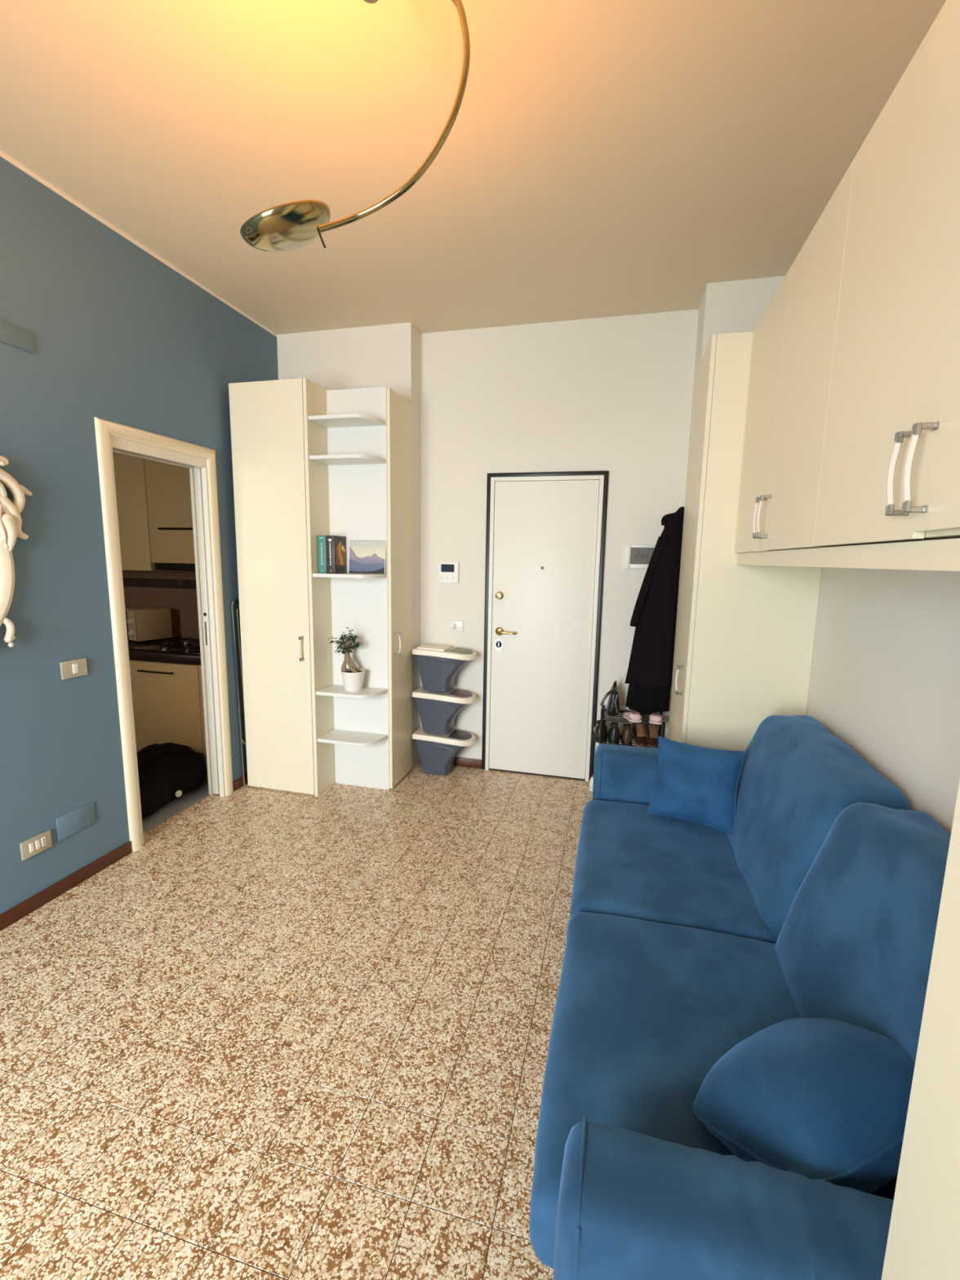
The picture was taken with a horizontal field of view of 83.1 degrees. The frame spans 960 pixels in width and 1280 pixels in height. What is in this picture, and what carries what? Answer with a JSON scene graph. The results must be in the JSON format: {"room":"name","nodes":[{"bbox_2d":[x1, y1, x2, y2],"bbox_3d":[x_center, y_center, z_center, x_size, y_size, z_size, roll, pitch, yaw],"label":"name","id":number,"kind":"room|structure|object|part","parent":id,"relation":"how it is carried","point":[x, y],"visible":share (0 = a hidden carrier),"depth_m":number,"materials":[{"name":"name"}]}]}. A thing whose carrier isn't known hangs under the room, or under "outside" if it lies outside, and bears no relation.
{"room":"living room","nodes":[
{"label":"living room","id":0,"kind":"room"},
{"bbox_2d":[0,156,278,914],"bbox_3d":[-2.086,-0.234,1.414,0.050,3.010,5.250,3,9,14],"label":"wall","id":1,"kind":"structure","parent":0,"point":[120,335],"depth_m":2.41,"materials":[{"name":"blue paint"}]},
{"bbox_2d":[0,455,32,647],"bbox_3d":[-1.904,-0.322,1.896,0.059,0.828,0.704,3,9,14],"label":"wall mirror","id":2,"kind":"object","parent":1,"relation":"attached to","point":[11,521],"visible":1,"depth_m":2.11,"materials":[{"name":"white glass"}]},
{"bbox_3d":[-1.918,-0.260,1.909,0.033,0.668,0.518,3,9,14],"label":"frame","id":3,"kind":"part","parent":2,"relation":"part of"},
{"bbox_2d":[0,320,33,352],"bbox_3d":[-1.859,-1.174,1.996,0.008,0.079,0.402,3,9,14],"label":"cover plate","id":4,"kind":"object","parent":1,"relation":"attached to","point":[10,334],"visible":1,"depth_m":2.13,"materials":[{"name":"blue paint"}]},
{"bbox_2d":[19,830,52,860],"bbox_3d":[-1.891,0.874,2.308,0.015,0.077,0.121,3,9,14],"label":"outlet","id":5,"kind":"object","parent":1,"relation":"attached to","point":[42,842],"visible":1,"depth_m":2.30,"materials":[{"name":"beige plastic"}]},
{"bbox_2d":[0,840,131,931],"bbox_3d":[-2.258,1.324,0.938,0.012,0.064,3.818,3,9,14],"label":"baseboard","id":6,"kind":"structure","parent":1,"relation":"attached to","point":[8,917],"depth_m":2.42,"materials":[{"name":"brown wood"}]},
{"bbox_2d":[59,657,87,679],"bbox_3d":[-1.820,0.128,2.428,0.016,0.078,0.116,3,9,14],"label":"light switch","id":7,"kind":"object","parent":1,"relation":"attached to","point":[74,668],"visible":1,"depth_m":2.42,"materials":[{"name":"beige plastic"}]},
{"bbox_2d":[55,801,95,840],"bbox_3d":[-1.849,0.828,2.481,0.007,0.107,0.178,3,9,14],"label":"cover plate","id":8,"kind":"object","parent":1,"relation":"attached to","point":[67,824],"visible":1,"depth_m":2.47,"materials":[{"name":"blue paint"}]},
{"bbox_2d":[0,151,277,337],"bbox_3d":[-2.034,-1.713,1.185,0.004,0.016,5.250,3,9,14],"label":"trim","id":9,"kind":"structure","parent":1,"relation":"attached to","point":[2,155],"depth_m":2.53,"materials":[{"name":"white paint"}]},
{"bbox_2d":[93,417,233,852],"bbox_3d":[-1.653,-0.060,3.279,0.135,2.128,1.348,3,9,14],"label":"door frame","id":10,"kind":"structure","parent":1,"relation":"in","point":[109,435],"depth_m":3.08,"materials":[{"name":"beige paint"}]},
{"bbox_2d":[232,773,248,791],"bbox_3d":[-1.518,0.904,3.823,0.012,0.064,0.666,3,9,14],"label":"baseboard","id":11,"kind":"structure","parent":1,"relation":"attached to","point":[238,783],"depth_m":3.55,"materials":[{"name":"brown wood"}]},
{"bbox_2d":[112,448,194,466],"bbox_3d":[-1.802,-0.429,2.746,0.062,3.010,2.700,3,9,14],"label":"wall","id":12,"kind":"structure","parent":0,"point":[113,448],"depth_m":2.86,"materials":[{"name":"brown"}]},
{"bbox_2d":[122,322,421,769],"bbox_3d":[-2.010,-0.645,4.165,3.228,3.010,0.180,3,9,14],"label":"wall","id":13,"kind":"structure","parent":0,"point":[388,355],"depth_m":3.67,"materials":[{"name":"white paint"}]},
{"bbox_2d":[112,452,163,570],"bbox_3d":[-2.718,-1.047,4.053,0.867,1.026,0.328,3,9,14],"label":"upper cabinet","id":14,"kind":"object","parent":13,"relation":"attached to","point":[129,470],"visible":0.24,"depth_m":3.84,"materials":[{"name":"brown wood"}]},
{"bbox_2d":[143,458,195,563],"bbox_3d":[-2.011,-1.035,3.855,0.596,0.968,0.363,3,9,14],"label":"upper cabinet","id":15,"kind":"object","parent":13,"relation":"attached to","point":[168,491],"visible":0.38,"depth_m":3.76,"materials":[{"name":"brown wood"}]},
{"bbox_3d":[-2.053,-0.766,3.734,0.380,0.014,0.036,3,9,14],"label":"handle","id":16,"kind":"part","parent":15,"relation":"part of","materials":[{"name":"grey metal"}]},
{"bbox_2d":[155,562,195,571],"bbox_3d":[-2.023,-0.533,3.958,0.565,0.054,0.295,3,9,14],"label":"hood","id":17,"kind":"object","parent":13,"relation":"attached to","point":[158,566],"visible":0.39,"depth_m":3.84,"materials":[{"name":"black metal"}]},
{"bbox_2d":[0,761,592,1279],"bbox_3d":[-1.591,1.329,1.608,5.683,0.120,5.630,3,9,14],"label":"floor","id":18,"kind":"structure","parent":0,"point":[282,1035],"depth_m":1.72,"materials":[{"name":"beige stone"}]},
{"bbox_2d":[128,659,204,755],"bbox_3d":[-2.082,0.502,3.956,0.598,0.800,0.632,3,9,14],"label":"base cabinet","id":19,"kind":"object","parent":18,"relation":"on","point":[166,701],"visible":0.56,"depth_m":3.66,"materials":[{"name":"brown"}]},
{"bbox_3d":[-2.169,0.213,3.625,0.280,0.012,0.035,3,9,14],"label":"handle","id":20,"kind":"part","parent":19,"relation":"part of","materials":[{"name":"grey metal"}]},
{"bbox_2d":[198,665,208,780],"bbox_3d":[-1.770,0.561,3.604,0.179,0.800,0.018,3,9,14],"label":"filler panel","id":21,"kind":"object","parent":19,"relation":"attached to","point":[199,666],"visible":0.21,"depth_m":3.61,"materials":[{"name":"brown"}]},
{"bbox_2d":[136,742,206,818],"bbox_3d":[-2.074,0.867,3.307,0.534,0.325,0.740,3,9,14],"label":"duffel bag","id":22,"kind":"object","parent":18,"relation":"on","point":[166,771],"visible":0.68,"depth_m":3.33,"materials":[{"name":"black fabric"}]},
{"bbox_2d":[230,598,245,785],"bbox_3d":[-1.488,0.321,3.731,0.046,1.239,0.542,3,9,14],"label":"drying rack","id":23,"kind":"object","parent":18,"relation":"on","point":[233,601],"visible":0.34,"depth_m":3.48,"materials":[{"name":"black metal"}]},
{"bbox_3d":[-1.481,0.142,3.698,0.012,0.771,0.487,3,9,14],"label":"frame","id":24,"kind":"part","parent":23,"relation":"part of","materials":[{"name":"black metal"}]},
{"bbox_2d":[228,377,335,796],"bbox_3d":[-1.197,-0.298,3.588,0.513,2.523,0.619,3,9,14],"label":"wardrobe","id":25,"kind":"object","parent":18,"relation":"on","point":[281,494],"visible":0.87,"depth_m":3.32,"materials":[{"name":"beige laminate"}]},
{"bbox_3d":[-1.095,0.053,3.311,0.016,0.150,0.040,3,9,14],"label":"handle","id":26,"kind":"part","parent":25,"relation":"part of","materials":[{"name":"silver metal"}]},
{"bbox_2d":[308,386,390,790],"bbox_3d":[-0.792,-0.251,3.343,0.395,2.517,0.223,3,9,14],"label":"corner shelf unit","id":27,"kind":"object","parent":18,"relation":"on","point":[355,420],"visible":0.99,"depth_m":3.40,"materials":[{"name":"white wood"}]},
{"bbox_2d":[316,535,326,573],"bbox_3d":[-0.944,-0.530,3.358,0.058,0.228,0.147,3,9,14],"label":"book","id":28,"kind":"object","parent":27,"relation":"on","point":[322,553],"visible":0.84,"depth_m":3.29,"materials":[{"name":"teal paper"}]},
{"bbox_2d":[325,535,346,573],"bbox_3d":[-0.887,-0.527,3.344,0.058,0.228,0.147,3,9,14],"label":"book","id":29,"kind":"object","parent":27,"relation":"on","point":[335,545],"visible":0.99,"depth_m":3.29,"materials":[{"name":"black paper"}]},
{"bbox_2d":[336,538,345,564],"bbox_3d":[-0.858,-0.543,3.339,0.001,0.162,0.117,3,9,14],"label":"picture","id":30,"kind":"object","parent":29,"relation":"attached to","point":[340,543],"depth_m":3.34,"materials":[{"name":"paper"}]},
{"bbox_2d":[328,626,364,692],"bbox_3d":[-0.833,0.117,3.393,0.234,0.402,0.165,3,9,14],"label":"potted ficus","id":31,"kind":"object","parent":27,"relation":"on","point":[353,677],"visible":1,"depth_m":3.37,"materials":[{"name":"white ceramic"}]},
{"bbox_3d":[-0.777,-1.288,3.179,0.390,0.021,0.206,3,9,14],"label":"shelf","id":32,"kind":"part","parent":27,"relation":"part of","materials":[{"name":"white wood"}]},
{"bbox_3d":[-0.781,-1.071,3.212,0.390,0.021,0.206,3,9,14],"label":"shelf","id":33,"kind":"part","parent":27,"relation":"part of","materials":[{"name":"white wood"}]},
{"bbox_3d":[-0.793,-0.394,3.313,0.390,0.021,0.206,3,9,14],"label":"shelf","id":34,"kind":"part","parent":27,"relation":"part of","materials":[{"name":"white"}]},
{"bbox_3d":[-0.806,0.328,3.422,0.390,0.021,0.206,3,9,14],"label":"shelf","id":35,"kind":"part","parent":27,"relation":"part of","materials":[{"name":"white wood"}]},
{"bbox_3d":[-0.811,0.629,3.467,0.390,0.021,0.206,3,9,14],"label":"shelf","id":36,"kind":"part","parent":27,"relation":"part of","materials":[{"name":"white wood"}]},
{"bbox_2d":[348,539,386,573],"bbox_3d":[-0.700,-0.517,3.367,0.245,0.206,0.023,3,9,14],"label":"book","id":37,"kind":"object","parent":27,"relation":"on","point":[366,557],"visible":1,"depth_m":3.36,"materials":[{"name":"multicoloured paper"}]},
{"bbox_2d":[386,387,412,788],"bbox_3d":[-0.695,-0.287,3.599,0.456,2.515,0.355,3,9,14],"label":"panel","id":38,"kind":"object","parent":18,"relation":"on","point":[398,409],"visible":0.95,"depth_m":3.51,"materials":[{"name":"beige laminate"}]},
{"bbox_3d":[-0.526,0.028,3.483,0.040,0.150,0.016,3,9,14],"label":"handle","id":39,"kind":"part","parent":38,"relation":"part of","materials":[{"name":"silver metal"}]},
{"bbox_2d":[412,725,475,775],"bbox_3d":[-0.248,0.801,3.889,0.434,0.290,0.222,3,9,14],"label":"recycling bin","id":40,"kind":"object","parent":18,"relation":"on","point":[437,753],"visible":0.97,"depth_m":3.81,"materials":[{"name":"grey plastic"}]},
{"bbox_2d":[412,685,475,734],"bbox_3d":[-0.243,0.501,3.844,0.434,0.290,0.222,3,9,14],"label":"recycling bin","id":41,"kind":"object","parent":40,"relation":"on","point":[438,711],"visible":0.98,"depth_m":3.76,"materials":[{"name":"grey plastic"}]},
{"bbox_3d":[-0.241,0.389,3.827,0.434,0.062,0.222,3,9,14],"label":"lid","id":42,"kind":"part","parent":41,"relation":"part of","materials":[{"name":"beige plastic"}]},
{"bbox_2d":[412,644,476,692],"bbox_3d":[-0.238,0.196,3.798,0.434,0.301,0.222,3,9,14],"label":"recycling bin","id":43,"kind":"object","parent":41,"relation":"on","point":[438,665],"visible":1,"depth_m":3.72,"materials":[{"name":"grey plastic"}]},
{"bbox_3d":[-0.236,0.084,3.781,0.434,0.074,0.222,3,9,14],"label":"lid","id":44,"kind":"part","parent":43,"relation":"part of","materials":[{"name":"beige plastic"}]},
{"bbox_3d":[-0.246,0.688,3.872,0.434,0.062,0.222,3,9,14],"label":"lid","id":45,"kind":"part","parent":40,"relation":"part of","materials":[{"name":"beige plastic"}]},
{"bbox_2d":[589,774,593,791],"bbox_3d":[0.836,0.961,3.598,0.217,0.100,0.088,5,9,26],"label":"sneaker","id":46,"kind":"object","parent":18,"relation":"on","point":[591,781],"visible":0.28,"depth_m":3.61,"materials":[{"name":"white plastic"}]},
{"bbox_2d":[599,705,665,747],"bbox_3d":[0.976,0.722,3.526,0.391,0.600,0.255,3,9,14],"label":"shoe rack","id":47,"kind":"object","parent":18,"relation":"on","point":[602,709],"visible":0.33,"depth_m":3.44,"materials":[{"name":"black metal"}]},
{"bbox_2d":[592,720,607,742],"bbox_3d":[0.790,0.574,3.552,0.098,0.142,0.204,3,9,14],"label":"boot","id":48,"kind":"object","parent":47,"relation":"on","point":[596,733],"visible":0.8,"depth_m":3.46,"materials":[{"name":"black leather"}]},
{"bbox_3d":[0.766,0.729,3.457,0.017,0.600,0.017,3,9,14],"label":"post","id":49,"kind":"part","parent":47,"relation":"part of","materials":[{"name":"black metal"}]},
{"bbox_2d":[600,680,620,715],"bbox_3d":[0.854,0.372,3.479,0.104,0.217,0.227,6,10,28],"label":"handbag","id":50,"kind":"object","parent":47,"relation":"on","point":[613,708],"visible":1,"depth_m":3.42,"materials":[{"name":"black leather"}]},
{"bbox_3d":[0.868,0.298,3.485,0.019,0.072,0.143,4,9,17],"label":"handle","id":51,"kind":"part","parent":50,"relation":"part of","materials":[{"name":"black leather"}]},
{"bbox_2d":[607,721,619,745],"bbox_3d":[0.868,0.580,3.503,0.078,0.147,0.215,3,9,14],"label":"boot","id":52,"kind":"object","parent":47,"relation":"on","point":[613,736],"visible":1,"depth_m":3.41,"materials":[{"name":"black leather"}]},
{"bbox_3d":[0.963,0.505,3.423,0.374,0.009,0.009,3,9,14],"label":"rod","id":53,"kind":"part","parent":47,"relation":"part of","materials":[{"name":"black metal"}]},
{"bbox_2d":[620,723,632,746],"bbox_3d":[0.945,0.587,3.486,0.076,0.142,0.212,3,9,14],"label":"loafer","id":54,"kind":"object","parent":47,"relation":"on","point":[626,733],"visible":0.98,"depth_m":3.39,"materials":[{"name":"brown leather"}]},
{"bbox_3d":[0.987,0.491,3.519,0.374,0.009,0.009,3,9,14],"label":"rod","id":55,"kind":"part","parent":47,"relation":"part of","materials":[{"name":"black metal"}]},
{"bbox_3d":[0.975,0.498,3.471,0.374,0.009,0.009,3,9,14],"label":"rod","id":56,"kind":"part","parent":47,"relation":"part of","materials":[{"name":"black metal"}]},
{"bbox_3d":[1.000,0.484,3.567,0.374,0.009,0.009,3,9,14],"label":"rod","id":57,"kind":"part","parent":47,"relation":"part of","materials":[{"name":"black metal"}]},
{"bbox_3d":[1.010,0.478,3.606,0.374,0.014,0.014,3,9,14],"label":"rod","id":58,"kind":"part","parent":47,"relation":"part of","materials":[{"name":"black metal"}]},
{"bbox_2d":[622,711,641,722],"bbox_3d":[0.962,0.469,3.416,0.091,0.057,0.167,1,9,-3],"label":"slipper","id":59,"kind":"object","parent":47,"relation":"on","point":[633,717],"visible":1,"depth_m":3.35,"materials":[{"name":"pink fabric"}]},
{"bbox_3d":[0.951,0.511,3.377,0.374,0.014,0.014,3,9,14],"label":"rod","id":60,"kind":"part","parent":47,"relation":"part of","materials":[{"name":"black metal"}]},
{"bbox_2d":[631,723,648,747],"bbox_3d":[1.025,0.585,3.469,0.076,0.155,0.211,1,9,1],"label":"shoe","id":61,"kind":"object","parent":47,"relation":"on","point":[640,740],"visible":0.77,"depth_m":3.45,"materials":[{"name":"brown leather"}]},
{"bbox_2d":[644,717,658,748],"bbox_3d":[1.101,0.589,3.450,0.076,0.155,0.211,1,9,2],"label":"shoe","id":62,"kind":"object","parent":47,"relation":"on","point":[651,732],"visible":0.62,"depth_m":3.44,"materials":[{"name":"brown leather"}]},
{"bbox_2d":[648,713,664,724],"bbox_3d":[1.104,0.476,3.382,0.091,0.057,0.164,5,9,22],"label":"slipper","id":63,"kind":"object","parent":47,"relation":"on","point":[655,718],"visible":1,"depth_m":3.31,"materials":[{"name":"pink fabric"}]},
{"bbox_3d":[1.186,0.736,3.598,0.017,0.558,0.017,3,9,14],"label":"post","id":64,"kind":"part","parent":47,"relation":"part of","materials":[{"name":"black metal"}]},
{"bbox_3d":[1.128,0.776,3.370,0.017,0.545,0.017,3,9,14],"label":"post","id":65,"kind":"part","parent":47,"relation":"part of","materials":[{"name":"black metal"}]},
{"bbox_2d":[528,715,951,1279],"bbox_3d":[0.770,0.849,1.679,0.987,0.890,2.098,3,9,14],"label":"sofa","id":66,"kind":"object","parent":18,"relation":"on","point":[686,940],"visible":0.87,"depth_m":1.30,"materials":[{"name":"blue fabric"}]},
{"bbox_3d":[1.007,0.830,2.617,0.910,0.580,0.175,3,9,14],"label":"arm","id":67,"kind":"part","parent":66,"relation":"part of","materials":[{"name":"blue fabric"}]},
{"bbox_2d":[569,800,777,943],"bbox_3d":[0.744,0.915,2.154,0.712,0.185,0.885,3,9,14],"label":"seat cushion","id":68,"kind":"object","parent":66,"relation":"on","point":[631,862],"depth_m":1.98,"materials":[{"name":"blue fabric"}]},
{"bbox_2d":[646,736,746,834],"bbox_3d":[0.932,0.623,2.346,0.366,0.329,0.171,6,10,32],"label":"cushion","id":69,"kind":"object","parent":66,"relation":"on","point":[694,784],"visible":0.99,"depth_m":2.30,"materials":[{"name":"blue fabric"}]},
{"bbox_2d":[528,911,871,1268],"bbox_3d":[0.530,1.038,1.318,0.714,0.184,0.889,3,9,14],"label":"seat cushion","id":70,"kind":"object","parent":66,"relation":"on","point":[647,1003],"depth_m":1.34,"materials":[{"name":"blue fabric"}]},
{"bbox_3d":[0.548,1.098,0.774,0.885,0.580,0.182,3,9,14],"label":"arm","id":71,"kind":"part","parent":66,"relation":"part of","materials":[{"name":"blue fabric"}]},
{"bbox_2d":[691,1017,915,1193],"bbox_3d":[0.644,0.872,1.032,0.418,0.252,0.304,-3,9,-23],"label":"cushion","id":72,"kind":"object","parent":66,"relation":"on","point":[827,1100],"visible":0.77,"depth_m":0.94,"materials":[{"name":"blue fabric"}]},
{"bbox_2d":[725,715,911,939],"bbox_3d":[1.178,0.661,2.030,0.384,0.608,0.945,3,9,14],"label":"cushion","id":73,"kind":"object","parent":66,"relation":"on","point":[797,776],"depth_m":1.81,"materials":[{"name":"blue fabric"}]},
{"bbox_2d":[774,802,951,1199],"bbox_3d":[0.945,0.795,1.118,0.380,0.606,1.024,3,9,14],"label":"cushion","id":74,"kind":"object","parent":66,"relation":"on","point":[856,916],"depth_m":1.28,"materials":[{"name":"blue fabric"}]},
{"bbox_2d":[667,331,822,751],"bbox_3d":[1.324,-0.139,2.827,0.576,2.523,0.624,3,9,14],"label":"tall cabinet","id":75,"kind":"object","parent":18,"relation":"on","point":[744,634],"visible":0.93,"depth_m":2.53,"materials":[{"name":"beige laminate"}]},
{"bbox_3d":[1.003,0.202,2.723,0.040,0.150,0.016,3,9,14],"label":"handle","id":76,"kind":"part","parent":75,"relation":"part of","materials":[{"name":"silver metal"}]},
{"bbox_3d":[1.095,-0.179,2.880,0.020,2.468,0.620,3,9,14],"label":"door","id":77,"kind":"part","parent":75,"relation":"part of","materials":[{"name":"beige laminate"}]},
{"bbox_2d":[881,779,959,1279],"bbox_3d":[0.653,0.241,0.211,0.576,2.523,0.600,3,9,14],"label":"tall cabinet","id":78,"kind":"object","parent":18,"relation":"on","point":[923,1243],"visible":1,"depth_m":0.56,"materials":[{"name":"beige laminate"}]},
{"bbox_2d":[340,667,364,692],"bbox_3d":[-0.799,0.254,3.412,0.150,0.127,0.150,3,9,14],"label":"pot","id":79,"kind":"object","parent":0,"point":[353,678],"depth_m":3.37,"materials":[{"name":"white ceramic"}]},
{"bbox_2d":[0,0,946,334],"bbox_3d":[-0.456,-1.697,0.876,3.453,0.100,5.630,3,9,14],"label":"ceiling","id":80,"kind":"structure","parent":0,"point":[597,158],"depth_m":1.92,"materials":[{"name":"beige paint"}]},
{"bbox_2d":[240,0,470,252],"bbox_3d":[-0.312,-1.324,1.295,0.597,0.756,0.220,3,9,14],"label":"ceiling lamp","id":81,"kind":"object","parent":80,"relation":"attached to","point":[291,225],"visible":1,"depth_m":1.31,"materials":[{"name":"gold metal"}]},
{"bbox_3d":[-0.495,-1.057,1.381,0.230,0.124,0.220,3,9,14],"label":"lamp shade","id":82,"kind":"part","parent":81,"relation":"part of","materials":[{"name":"gold metal"}]},
{"bbox_3d":[-0.204,-1.270,1.282,0.371,0.571,0.075,2,9,7],"label":"arm","id":83,"kind":"part","parent":81,"relation":"part of","materials":[{"name":"gold metal"}]},
{"bbox_2d":[420,309,698,770],"bbox_3d":[0.198,-0.545,3.759,3.453,3.010,0.100,3,9,14],"label":"wall","id":84,"kind":"structure","parent":0,"point":[613,394],"depth_m":3.54,"materials":[{"name":"white paint"}]},
{"bbox_2d":[438,561,459,582],"bbox_3d":[-0.220,-0.475,3.808,0.147,0.149,0.030,3,9,14],"label":"intercom","id":85,"kind":"object","parent":84,"relation":"attached to","point":[448,571],"visible":1,"depth_m":3.79,"materials":[{"name":"white plastic"}]},
{"bbox_2d":[447,620,463,631],"bbox_3d":[-0.178,-0.099,3.860,0.121,0.078,0.014,3,9,14],"label":"light switch","id":86,"kind":"object","parent":84,"relation":"attached to","point":[452,625],"visible":1,"depth_m":3.85,"materials":[{"name":"white plastic"}]},
{"bbox_2d":[453,756,481,768],"bbox_3d":[-0.218,0.896,4.017,0.479,0.068,0.012,3,9,14],"label":"baseboard","id":87,"kind":"structure","parent":84,"relation":"attached to","point":[460,762],"depth_m":3.98,"materials":[{"name":"brown wood"}]},
{"bbox_2d":[481,470,608,782],"bbox_3d":[0.412,-0.066,3.687,0.799,2.091,0.066,3,9,14],"label":"door","id":88,"kind":"structure","parent":84,"relation":"in","point":[543,539],"depth_m":3.69,"materials":[{"name":"white wood"}]},
{"bbox_3d":[0.130,-0.305,3.720,0.054,0.054,0.048,3,9,14],"label":"knob","id":89,"kind":"part","parent":88,"relation":"part of","materials":[{"name":"gold metal"}]},
{"bbox_3d":[0.177,-0.056,3.741,0.154,0.058,0.052,3,9,14],"label":"lever handle","id":90,"kind":"part","parent":88,"relation":"part of","materials":[{"name":"gold metal"}]},
{"bbox_2d":[625,544,655,568],"bbox_3d":[1.048,-0.535,3.478,0.218,0.154,0.022,3,9,14],"label":"breaker panel","id":91,"kind":"object","parent":84,"relation":"attached to","point":[637,556],"visible":0.7,"depth_m":3.48,"materials":[{"name":"white plastic"}]},
{"bbox_2d":[693,275,785,377],"bbox_3d":[1.480,-0.444,3.231,0.503,3.010,0.310,3,9,14],"label":"wall","id":92,"kind":"structure","parent":0,"point":[739,305],"depth_m":2.91,"materials":[{"name":"white paint"}]},
{"bbox_3d":[1.221,-0.696,3.266,0.040,0.050,0.260,3,9,14],"label":"rail","id":93,"kind":"object","parent":92,"relation":"attached to","visible":0},
{"bbox_2d":[625,683,670,712],"bbox_3d":[1.101,-0.138,3.452,0.271,1.204,0.140,3,9,14],"label":"coat","id":94,"kind":"object","parent":93,"relation":"hanging from","point":[645,698],"visible":0.27,"depth_m":3.47,"materials":[{"name":"black fabric"}]},
{"bbox_2d":[624,506,684,687],"bbox_3d":[1.055,-0.255,3.275,0.287,1.072,0.120,3,9,14],"label":"coat","id":95,"kind":"object","parent":93,"relation":"hanging from","point":[654,616],"visible":0.85,"depth_m":3.23,"materials":[{"name":"black fabric"}]},
{"bbox_2d":[805,567,959,833],"bbox_3d":[1.141,-0.070,0.703,0.100,3.010,5.430,3,9,14],"label":"wall","id":96,"kind":"structure","parent":0,"point":[885,675],"depth_m":1.73,"materials":[{"name":"white paint"}]},
{"bbox_2d":[734,158,854,552],"bbox_3d":[1.212,-0.792,1.884,0.408,0.956,1.056,3,9,14],"label":"upper cabinet","id":97,"kind":"object","parent":96,"relation":"attached to","point":[793,340],"visible":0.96,"depth_m":1.73,"materials":[{"name":"beige laminate"}]},
{"bbox_3d":[1.035,-0.454,2.012,0.040,0.150,0.016,3,9,14],"label":"handle","id":98,"kind":"part","parent":97,"relation":"part of","materials":[{"name":"silver metal"}]},
{"bbox_3d":[1.127,-0.837,2.175,0.018,0.956,0.527,3,9,14],"label":"door","id":99,"kind":"part","parent":97,"relation":"part of","materials":[{"name":"beige laminate"}]},
{"bbox_3d":[1.019,-0.445,1.951,0.040,0.150,0.016,3,9,14],"label":"handle","id":100,"kind":"part","parent":97,"relation":"part of","materials":[{"name":"silver metal"}]},
{"bbox_2d":[736,537,959,571],"bbox_3d":[1.099,-0.217,1.446,0.354,0.054,2.114,3,9,14],"label":"panel","id":101,"kind":"object","parent":96,"relation":"attached to","point":[940,555],"visible":1,"depth_m":1.16,"materials":[{"name":"beige laminate"}]},
{"bbox_2d":[813,0,959,546],"bbox_3d":[0.952,-0.646,0.871,0.410,0.953,1.054,3,9,14],"label":"upper cabinet","id":102,"kind":"object","parent":96,"relation":"attached to","point":[890,473],"visible":1,"depth_m":1.06,"materials":[{"name":"beige laminate"}]},
{"bbox_3d":[0.775,-0.306,0.999,0.040,0.150,0.016,3,9,14],"label":"handle","id":103,"kind":"part","parent":102,"relation":"part of","materials":[{"name":"silver metal"}]},
{"bbox_3d":[0.758,-0.297,0.938,0.040,0.150,0.016,3,9,14],"label":"handle","id":104,"kind":"part","parent":102,"relation":"part of","materials":[{"name":"silver metal"}]},
{"bbox_3d":[0.736,-0.624,0.655,0.018,0.941,0.526,3,9,14],"label":"door","id":105,"kind":"part","parent":102,"relation":"part of","materials":[{"name":"beige laminate"}]},
{"bbox_3d":[-2.664,0.470,4.101,0.600,0.800,0.632,3,9,14],"label":"base cabinet","id":106,"kind":"object","parent":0,"visible":0},
{"bbox_2d":[127,637,200,665],"bbox_3d":[-2.545,0.049,4.020,1.936,0.059,0.614,3,9,14],"label":"countertop","id":107,"kind":"structure","parent":106,"relation":"on","point":[135,655],"depth_m":3.61,"materials":[{"name":"brown"}]},
{"bbox_2d":[124,604,172,643],"bbox_3d":[-2.647,-0.130,4.179,0.440,0.242,0.288,6,10,31],"label":"microwave","id":108,"kind":"object","parent":107,"relation":"on","point":[144,623],"visible":0.83,"depth_m":4.05,"materials":[{"name":"beige"}]},
{"bbox_3d":[-2.753,-0.126,4.103,0.333,0.222,0.012,6,10,31],"label":"door","id":109,"kind":"part","parent":108,"relation":"part of","materials":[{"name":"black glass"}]},
{"bbox_3d":[-2.571,-0.137,3.972,0.048,0.048,0.018,6,10,31],"label":"knob","id":110,"kind":"part","parent":108,"relation":"part of","materials":[{"name":"white plastic"}]},
{"bbox_3d":[-2.572,-0.048,3.985,0.048,0.048,0.018,6,10,31],"label":"knob","id":111,"kind":"part","parent":108,"relation":"part of","materials":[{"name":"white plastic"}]},
{"bbox_3d":[-2.565,-0.106,3.991,0.102,0.222,0.012,6,10,31],"label":"control panel","id":112,"kind":"part","parent":108,"relation":"part of","materials":[{"name":"beige plastic"}]},
{"bbox_2d":[130,636,200,654],"bbox_3d":[-2.069,0.033,3.844,0.580,0.041,0.514,3,9,14],"label":"gas hob","id":113,"kind":"object","parent":107,"relation":"in","point":[184,646],"visible":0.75,"depth_m":3.73,"materials":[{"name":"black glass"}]},
{"bbox_3d":[-2.160,0.055,3.711,0.073,0.019,0.073,3,9,14],"label":"burner","id":114,"kind":"part","parent":113,"relation":"part of","materials":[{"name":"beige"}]},
{"bbox_3d":[-2.143,0.018,3.962,0.084,0.019,0.084,3,9,14],"label":"burner","id":115,"kind":"part","parent":113,"relation":"part of","materials":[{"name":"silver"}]},
{"bbox_3d":[-1.969,0.067,3.653,0.067,0.019,0.067,3,9,14],"label":"burner","id":116,"kind":"part","parent":113,"relation":"part of","materials":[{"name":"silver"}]}
]}

